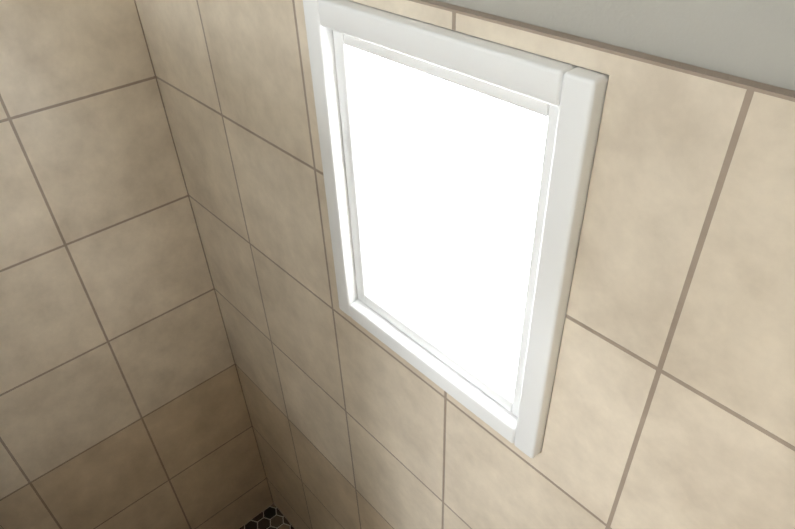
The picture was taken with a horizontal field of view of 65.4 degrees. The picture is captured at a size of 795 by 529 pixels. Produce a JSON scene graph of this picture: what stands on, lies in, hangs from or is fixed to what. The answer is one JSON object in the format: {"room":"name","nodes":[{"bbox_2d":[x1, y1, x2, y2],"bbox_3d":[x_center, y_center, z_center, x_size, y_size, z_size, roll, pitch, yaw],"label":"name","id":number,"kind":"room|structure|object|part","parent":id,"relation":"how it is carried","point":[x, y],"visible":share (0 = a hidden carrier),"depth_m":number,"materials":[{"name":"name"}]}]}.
{"room":"bathroom","nodes":[
{"label":"bathroom","id":0,"kind":"room"},
{"bbox_2d":[436,0,794,90],"bbox_3d":[0.233,0.330,0.958,0.100,2.555,0.814,-30,45,-31],"label":"wall","id":1,"kind":"structure","parent":0,"point":[753,40],"depth_m":0.46,"materials":[{"name":"grey paint"}]},
{"bbox_2d":[350,0,620,74],"bbox_3d":[0.039,-0.261,0.640,0.012,0.020,0.423,-30,45,-31],"label":"wall tile","id":2,"kind":"object","parent":1,"relation":"attached to","point":[590,54],"depth_m":0.57,"materials":[{"name":"beige tile"}]},
{"bbox_2d":[528,47,794,528],"bbox_3d":[0.337,0.658,0.970,0.012,1.897,0.379,-30,45,-31],"label":"wall tile","id":3,"kind":"structure","parent":1,"relation":"attached to","point":[672,404],"depth_m":0.56,"materials":[{"name":"beige tile"}]},
{"bbox_3d":[-1.718,2.270,0.715,4.903,0.100,1.640,-30,45,-31],"label":"floor","id":4,"kind":"structure","parent":0,"visible":0},
{"bbox_2d":[239,503,294,528],"bbox_3d":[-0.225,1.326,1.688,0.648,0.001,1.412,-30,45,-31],"label":"shower floor","id":5,"kind":"structure","parent":4,"relation":"on","point":[276,520],"depth_m":2.23,"materials":[{"name":"tile"}]},
{"bbox_3d":[0.121,0.697,1.422,0.100,1.415,0.423,-30,45,-31],"label":"wall","id":6,"kind":"structure","parent":0,"visible":0},
{"bbox_2d":[348,316,541,528],"bbox_3d":[0.078,0.698,1.376,0.012,1.357,0.423,-30,45,-31],"label":"wall tile","id":7,"kind":"structure","parent":6,"relation":"attached to","point":[435,456],"depth_m":1.08,"materials":[{"name":"beige tile"}]},
{"bbox_2d":[303,0,608,457],"bbox_3d":[0.049,-0.047,0.805,0.050,0.518,0.421,-30,45,-31],"label":"window","id":8,"kind":"structure","parent":6,"relation":"in","point":[451,174],"depth_m":0.76,"materials":[{"name":"white plastic"}]},
{"bbox_3d":[-0.081,-0.131,0.922,0.050,0.518,0.033,-30,45,-31],"label":"frame","id":9,"kind":"part","parent":8,"relation":"part of","materials":[{"name":"white plastic"}]},
{"bbox_3d":[-0.059,-0.121,0.908,0.024,0.452,0.022,-30,45,-31],"label":"window sash","id":10,"kind":"part","parent":8,"relation":"part of","materials":[{"name":"white plastic"}]},
{"bbox_3d":[0.059,0.121,0.939,0.024,0.022,0.311,-30,45,-31],"label":"window sash","id":11,"kind":"part","parent":8,"relation":"part of","materials":[{"name":"white plastic"}]},
{"bbox_3d":[0.056,0.145,0.953,0.050,0.033,0.355,-30,45,-31],"label":"frame","id":12,"kind":"part","parent":8,"relation":"part of","materials":[{"name":"white plastic"}]},
{"bbox_3d":[0.045,-0.219,0.677,0.024,0.022,0.311,-30,45,-31],"label":"window sash","id":13,"kind":"part","parent":8,"relation":"part of","materials":[{"name":"white plastic"}]},
{"bbox_3d":[0.041,-0.239,0.658,0.050,0.033,0.355,-30,45,-31],"label":"window frame","id":14,"kind":"part","parent":8,"relation":"part of","materials":[{"name":"white plastic"}]},
{"bbox_3d":[0.055,-0.051,0.810,0.004,0.408,0.311,-30,45,-31],"label":"pane","id":15,"kind":"part","parent":8,"relation":"part of","materials":[{"name":"white"}]},
{"bbox_3d":[0.164,0.024,0.708,0.024,0.452,0.022,-30,45,-31],"label":"window sash","id":16,"kind":"part","parent":8,"relation":"part of","materials":[{"name":"white plastic"}]},
{"bbox_3d":[0.178,0.038,0.688,0.050,0.518,0.033,-30,45,-31],"label":"frame","id":17,"kind":"part","parent":8,"relation":"part of","materials":[{"name":"white plastic"}]},
{"bbox_3d":[-0.249,0.016,1.392,0.100,2.555,0.626,-30,45,-31],"label":"wall","id":18,"kind":"structure","parent":0,"visible":0},
{"bbox_2d":[135,0,370,528],"bbox_3d":[-0.277,0.258,1.524,0.012,1.897,0.614,-30,45,-31],"label":"wall tile","id":19,"kind":"structure","parent":18,"relation":"attached to","point":[234,80],"depth_m":1.24,"materials":[{"name":"beige tile"}]},
{"bbox_3d":[-2.275,0.882,0.371,4.903,2.555,0.100,-30,45,-31],"label":"wall","id":20,"kind":"structure","parent":0,"visible":0},
{"bbox_2d":[0,0,277,528],"bbox_3d":[-0.793,0.321,1.517,0.840,1.955,0.012,-30,45,-31],"label":"wall tile","id":21,"kind":"structure","parent":20,"relation":"attached to","point":[123,404],"depth_m":1.46,"materials":[{"name":"beige tile"}]}
]}

